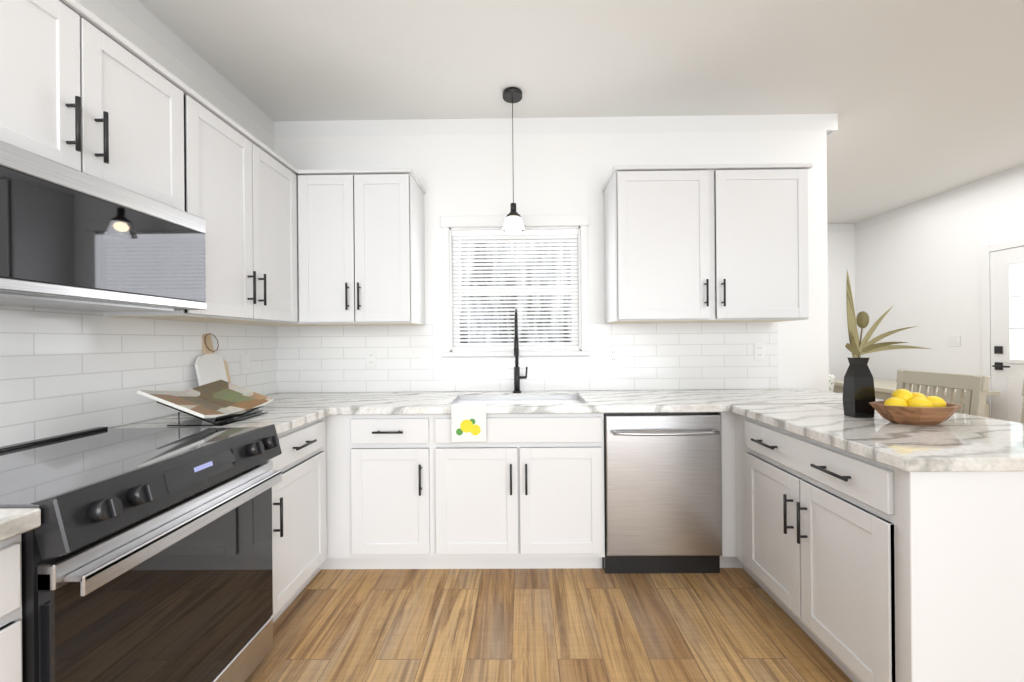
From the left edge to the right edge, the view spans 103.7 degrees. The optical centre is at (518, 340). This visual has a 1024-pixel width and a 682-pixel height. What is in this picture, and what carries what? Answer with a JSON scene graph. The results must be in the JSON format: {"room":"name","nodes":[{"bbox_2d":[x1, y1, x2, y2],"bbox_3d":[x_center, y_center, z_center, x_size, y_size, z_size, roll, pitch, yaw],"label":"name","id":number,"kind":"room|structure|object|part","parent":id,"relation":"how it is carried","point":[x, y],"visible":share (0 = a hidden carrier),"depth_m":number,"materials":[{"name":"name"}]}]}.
{"room":"kitchen","nodes":[
{"label":"kitchen","id":0,"kind":"room"},
{"bbox_2d":[76,0,274,427],"bbox_3d":[-1.765,-0.118,0.165,0.150,2.780,5.500,-1,0,1],"label":"wall","id":1,"kind":"structure","parent":0,"point":[117,20],"depth_m":1.95,"materials":[{"name":"white paint"}]},
{"bbox_2d":[0,0,171,205],"bbox_3d":[-1.510,-0.757,1.233,0.348,0.531,0.761,-1,0,1],"label":"upper cabinet","id":2,"kind":"object","parent":1,"relation":"attached to","point":[84,90],"depth_m":1.24,"materials":[{"name":"white paint"}]},
{"bbox_2d":[0,140,205,310],"bbox_3d":[-1.464,-0.301,1.233,0.427,0.369,0.756,-1,0,1],"label":"microwave","id":3,"kind":"object","parent":2,"relation":"attached to","point":[72,238],"visible":1,"depth_m":1.19,"materials":[{"name":"black"}]},
{"bbox_2d":[0,305,275,446],"bbox_3d":[-1.672,0.117,1.379,0.007,0.475,2.730,0,0,1],"label":"tile backsplash","id":4,"kind":"structure","parent":1,"relation":"attached to","point":[63,371],"depth_m":1.60,"materials":[{"name":"white tile"}]},
{"bbox_2d":[107,0,274,136],"bbox_3d":[-1.737,-1.453,0.227,0.075,0.110,5.224,0,0,1],"label":"crown molding","id":5,"kind":"structure","parent":1,"relation":"attached to","point":[141,16],"depth_m":2.06,"materials":[{"name":"white paint"}]},
{"bbox_2d":[103,74,303,325],"bbox_3d":[-1.470,-0.562,1.991,0.412,0.920,0.883,-1,0,1],"label":"upper cabinet","id":6,"kind":"object","parent":1,"relation":"attached to","point":[250,199],"depth_m":1.91,"materials":[{"name":"white paint"}]},
{"bbox_2d":[245,567,852,681],"bbox_3d":[1.405,1.270,1.538,6.740,0.050,8.300,-1,0,1],"label":"floor","id":7,"kind":"structure","parent":0,"point":[507,625],"depth_m":1.75,"materials":[{"name":"brown wood"}]},
{"bbox_2d":[0,536,22,681],"bbox_3d":[-1.351,0.830,0.480,0.654,0.875,0.735,-1,0,1],"label":"base cabinet","id":8,"kind":"object","parent":7,"relation":"on","point":[10,553],"depth_m":0.81,"materials":[{"name":"white paint"}]},
{"bbox_2d":[0,508,40,543],"bbox_3d":[-1.338,0.373,0.455,0.672,0.040,0.788,-1,0,1],"label":"countertop","id":9,"kind":"structure","parent":8,"relation":"on","point":[14,522],"depth_m":0.81,"materials":[{"name":"white stone"}]},
{"bbox_2d":[0,424,281,681],"bbox_3d":[-1.286,0.801,1.231,0.749,0.933,0.764,-1,0,1],"label":"range","id":10,"kind":"object","parent":7,"relation":"on","point":[146,554],"visible":1,"depth_m":1.12,"materials":[{"name":"black"}]},
{"bbox_2d":[268,416,331,622],"bbox_3d":[-1.339,0.830,1.889,0.654,0.875,0.545,-1,0,1],"label":"base cabinet","id":11,"kind":"object","parent":7,"relation":"on","point":[301,522],"depth_m":1.88,"materials":[{"name":"white paint"}]},
{"bbox_2d":[364,416,447,568],"bbox_3d":[-0.633,0.824,2.445,0.507,0.875,0.620,-1,0,1],"label":"base cabinet","id":12,"kind":"object","parent":7,"relation":"on","point":[406,457],"depth_m":2.14,"materials":[{"name":"white paint"}]},
{"bbox_2d":[448,396,607,568],"bbox_3d":[-0.034,0.819,2.440,0.990,0.875,0.620,-1,0,1],"label":"base cabinet","id":13,"kind":"object","parent":7,"relation":"on","point":[530,495],"depth_m":2.14,"materials":[{"name":"white paint"}]},
{"bbox_2d":[451,403,486,441],"bbox_3d":[-0.259,0.433,2.143,0.182,0.189,0.086,-1,0,1],"label":"tea towel","id":14,"kind":"object","parent":13,"relation":"hanging from","point":[468,422],"visible":0.94,"depth_m":2.10,"materials":[{"name":"white fabric"}]},
{"bbox_2d":[602,412,721,572],"bbox_3d":[0.772,0.813,2.375,0.616,0.870,0.636,-1,0,1],"label":"dishwasher","id":15,"kind":"object","parent":7,"relation":"on","point":[662,492],"visible":0.96,"depth_m":2.12,"materials":[{"name":"silver metal"}]},
{"bbox_2d":[718,412,731,567],"bbox_3d":[1.422,0.806,2.437,0.674,0.875,0.600,-1,0,1],"label":"base cabinet","id":16,"kind":"object","parent":7,"relation":"on","point":[726,417],"depth_m":2.14,"materials":[{"name":"white paint"}]},
{"bbox_2d":[732,416,1023,681],"bbox_3d":[1.448,0.806,1.648,0.632,0.875,0.978,-1,0,1],"label":"base cabinet","id":17,"kind":"object","parent":7,"relation":"on","point":[876,548],"depth_m":1.24,"materials":[{"name":"white paint"}]},
{"bbox_2d":[116,404,1023,471],"bbox_3d":[0.162,0.360,1.634,3.652,0.040,0.980,-1,0,1],"label":"countertop","id":18,"kind":"structure","parent":17,"relation":"on","point":[962,442],"depth_m":1.46,"materials":[{"name":"white stone"}]},
{"bbox_2d":[137,380,273,425],"bbox_3d":[-1.371,0.272,1.812,0.299,0.158,0.444,-1,0,1],"label":"open book","id":19,"kind":"object","parent":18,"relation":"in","point":[219,403],"visible":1,"depth_m":1.78,"materials":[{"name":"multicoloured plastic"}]},
{"bbox_2d":[195,333,230,385],"bbox_3d":[-1.628,0.155,2.144,0.101,0.400,0.200,-1,0,1],"label":"cutting board","id":20,"kind":"object","parent":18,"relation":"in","point":[211,366],"visible":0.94,"depth_m":2.13,"materials":[{"name":"white stone"}]},
{"bbox_2d":[842,270,928,417],"bbox_3d":[1.490,0.006,1.692,0.330,0.642,0.176,-1,0,1],"label":"vase","id":21,"kind":"object","parent":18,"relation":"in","point":[858,392],"visible":1,"depth_m":1.73,"materials":[{"name":"black ceramic"}]},
{"bbox_2d":[869,389,962,424],"bbox_3d":[1.581,0.260,1.606,0.299,0.132,0.185,-1,0,1],"label":"bowl","id":22,"kind":"object","parent":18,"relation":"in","point":[902,406],"visible":1,"depth_m":1.57,"materials":[{"name":"brown wood"}]},
{"bbox_2d":[263,389,883,415],"bbox_3d":[0.169,0.359,2.422,3.652,0.040,0.636,-1,0,1],"label":"countertop","id":23,"kind":"structure","parent":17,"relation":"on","point":[342,403],"depth_m":2.26,"materials":[{"name":"white stone"}]},
{"bbox_2d":[512,308,527,393],"bbox_3d":[0.010,0.063,2.576,0.100,0.555,0.214,0,0,0],"label":"faucet","id":24,"kind":"object","parent":23,"relation":"on","point":[517,377],"depth_m":2.63,"materials":[{"name":"black metal"}]},
{"bbox_2d":[833,380,999,417],"bbox_3d":[3.994,0.842,4.215,0.800,0.759,1.100,-1,0,1],"label":"dining table","id":25,"kind":"object","parent":7,"relation":"on","point":[884,389],"visible":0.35,"depth_m":4.02,"materials":[{"name":"beige paint"}]},
{"bbox_2d":[896,369,989,416],"bbox_3d":[1.993,0.701,2.093,0.427,1.074,0.440,-1,0,1],"label":"dining chair","id":26,"kind":"object","parent":7,"relation":"on","point":[976,387],"visible":0.21,"depth_m":2.01,"materials":[{"name":"beige paint"}]},
{"bbox_2d":[1020,380,1023,422],"bbox_3d":[1.988,0.701,1.513,0.427,1.074,0.440,-1,0,1],"label":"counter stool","id":27,"kind":"object","parent":7,"relation":"on","point":[1022,417],"visible":0.04,"depth_m":1.72,"materials":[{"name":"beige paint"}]},
{"bbox_3d":[3.256,0.998,4.272,0.380,0.459,1.100,-1,0,1],"label":"bench","id":28,"kind":"object","parent":7,"relation":"on","visible":0},
{"bbox_2d":[829,374,834,391],"bbox_3d":[3.275,0.562,4.366,0.400,0.397,0.124,0,0,-24],"label":"throw pillow","id":29,"kind":"object","parent":28,"relation":"on","point":[831,381],"visible":0.17,"depth_m":4.37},
{"bbox_2d":[274,130,828,392],"bbox_3d":[0.218,-0.135,2.823,3.770,2.780,0.150,-1,0,1],"label":"wall","id":30,"kind":"structure","parent":0,"point":[473,175],"depth_m":2.75,"materials":[{"name":"white paint"}]},
{"bbox_2d":[304,168,425,325],"bbox_3d":[-0.993,-0.567,2.553,0.700,0.920,0.411,-1,0,1],"label":"upper cabinet","id":31,"kind":"object","parent":30,"relation":"attached to","point":[364,237],"depth_m":2.41,"materials":[{"name":"white paint"}]},
{"bbox_2d":[440,214,590,356],"bbox_3d":[-0.021,-0.375,2.806,1.009,0.955,0.188,-1,0,1],"label":"window","id":32,"kind":"structure","parent":30,"relation":"in","point":[449,225],"depth_m":2.74,"materials":[{"name":"white paint"}]},
{"bbox_2d":[452,229,578,349],"bbox_3d":[-0.021,-0.353,2.791,0.867,0.823,0.049,-1,0,1],"label":"window blinds","id":33,"kind":"object","parent":32,"relation":"attached to","point":[468,236],"visible":0.81,"depth_m":2.79,"materials":[{"name":"white plastic"}]},
{"bbox_3d":[-0.021,-0.353,2.870,0.871,0.826,0.060,-1,0,1],"label":"window sash","id":34,"kind":"part","parent":32,"relation":"part of","materials":[{"name":"white"}]},
{"bbox_2d":[276,322,777,392],"bbox_3d":[0.048,0.102,2.745,3.424,0.475,0.007,0,0,1],"label":"tile backsplash","id":35,"kind":"structure","parent":30,"relation":"attached to","point":[652,356],"depth_m":2.74,"materials":[{"name":"white tile"}]},
{"bbox_2d":[366,351,376,367],"bbox_3d":[-1.005,0.124,2.747,0.072,0.116,0.007,-1,0,1],"label":"electrical outlet","id":36,"kind":"object","parent":35,"relation":"attached to","point":[371,360],"visible":1,"depth_m":2.75,"materials":[{"name":"white plastic"}]},
{"bbox_2d":[608,347,618,364],"bbox_3d":[0.645,0.101,2.733,0.072,0.116,0.007,-1,0,1],"label":"electrical outlet","id":37,"kind":"object","parent":35,"relation":"attached to","point":[613,355],"visible":1,"depth_m":2.73,"materials":[{"name":"white plastic"}]},
{"bbox_2d":[754,343,764,359],"bbox_3d":[1.631,0.073,2.724,0.072,0.116,0.007,-1,0,1],"label":"electrical outlet","id":38,"kind":"object","parent":35,"relation":"attached to","point":[759,351],"visible":1,"depth_m":2.72,"materials":[{"name":"white plastic"}]},
{"bbox_2d":[275,114,837,136],"bbox_3d":[0.252,-1.470,2.798,3.829,0.110,0.101,0,0,1],"label":"crown molding","id":39,"kind":"structure","parent":30,"relation":"attached to","point":[782,122],"depth_m":2.75,"materials":[{"name":"white paint"}]},
{"bbox_2d":[602,163,812,323],"bbox_3d":[1.158,-0.585,2.564,1.150,0.920,0.350,-1,0,1],"label":"upper cabinet","id":40,"kind":"object","parent":30,"relation":"attached to","point":[705,243],"depth_m":2.40,"materials":[{"name":"white paint"}]},
{"bbox_2d":[138,0,1023,223],"bbox_3d":[1.380,-1.560,1.538,6.740,0.050,8.300,-1,0,1],"label":"ceiling","id":41,"kind":"structure","parent":0,"point":[923,99],"depth_m":2.23,"materials":[{"name":"white paint"}]},
{"bbox_2d":[501,87,525,234],"bbox_3d":[-0.033,-1.097,2.470,0.150,0.850,0.150,-1,0,1],"label":"pendant light","id":42,"kind":"object","parent":41,"relation":"hanging from","point":[513,224],"visible":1,"depth_m":2.45,"materials":[{"name":"black"}]},
{"bbox_2d":[827,232,855,393],"bbox_3d":[3.311,-0.162,5.446,2.670,2.780,0.150,-1,0,1],"label":"wall","id":43,"kind":"structure","parent":0,"point":[841,253],"depth_m":5.36,"materials":[{"name":"white paint"}]},
{"bbox_2d":[827,224,854,231],"bbox_3d":[3.300,-1.497,5.408,2.340,0.110,0.075,0,0,1],"label":"crown molding","id":44,"kind":"structure","parent":43,"relation":"attached to","point":[830,227],"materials":[{"name":"white paint"}]},
{"bbox_2d":[855,177,1023,412],"bbox_3d":[4.536,-0.173,1.361,0.150,2.780,8.000,-1,0,1],"label":"wall","id":45,"kind":"structure","parent":0,"point":[921,270],"depth_m":4.35,"materials":[{"name":"white paint"}]},
{"bbox_2d":[855,164,1023,231],"bbox_3d":[4.486,-1.507,1.498,0.075,0.110,7.874,0,0,1],"label":"crown molding","id":46,"kind":"structure","parent":45,"relation":"attached to","point":[1017,172],"depth_m":4.19,"materials":[{"name":"white paint"}]},
{"bbox_2d":[947,335,959,345],"bbox_3d":[4.482,-0.002,4.141,0.008,0.116,0.124,-1,0,1],"label":"light switch","id":47,"kind":"object","parent":45,"relation":"attached to","point":[953,340],"visible":1,"depth_m":4.14,"materials":[{"name":"white plastic"}]},
{"bbox_2d":[981,238,1023,422],"bbox_3d":[4.446,0.153,3.356,0.066,2.129,1.050,-1,0,1],"label":"entry door","id":48,"kind":"structure","parent":45,"relation":"in","point":[1002,301],"depth_m":3.70,"materials":[{"name":"white paint"}]},
{"label":"outside","id":49,"kind":"structure","parent":0,"visible":0},
{"bbox_2d":[460,242,571,342],"bbox_3d":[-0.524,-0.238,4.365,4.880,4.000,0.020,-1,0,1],"label":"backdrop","id":50,"kind":"structure","parent":49,"point":[516,296],"depth_m":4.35,"materials":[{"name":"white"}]}
]}

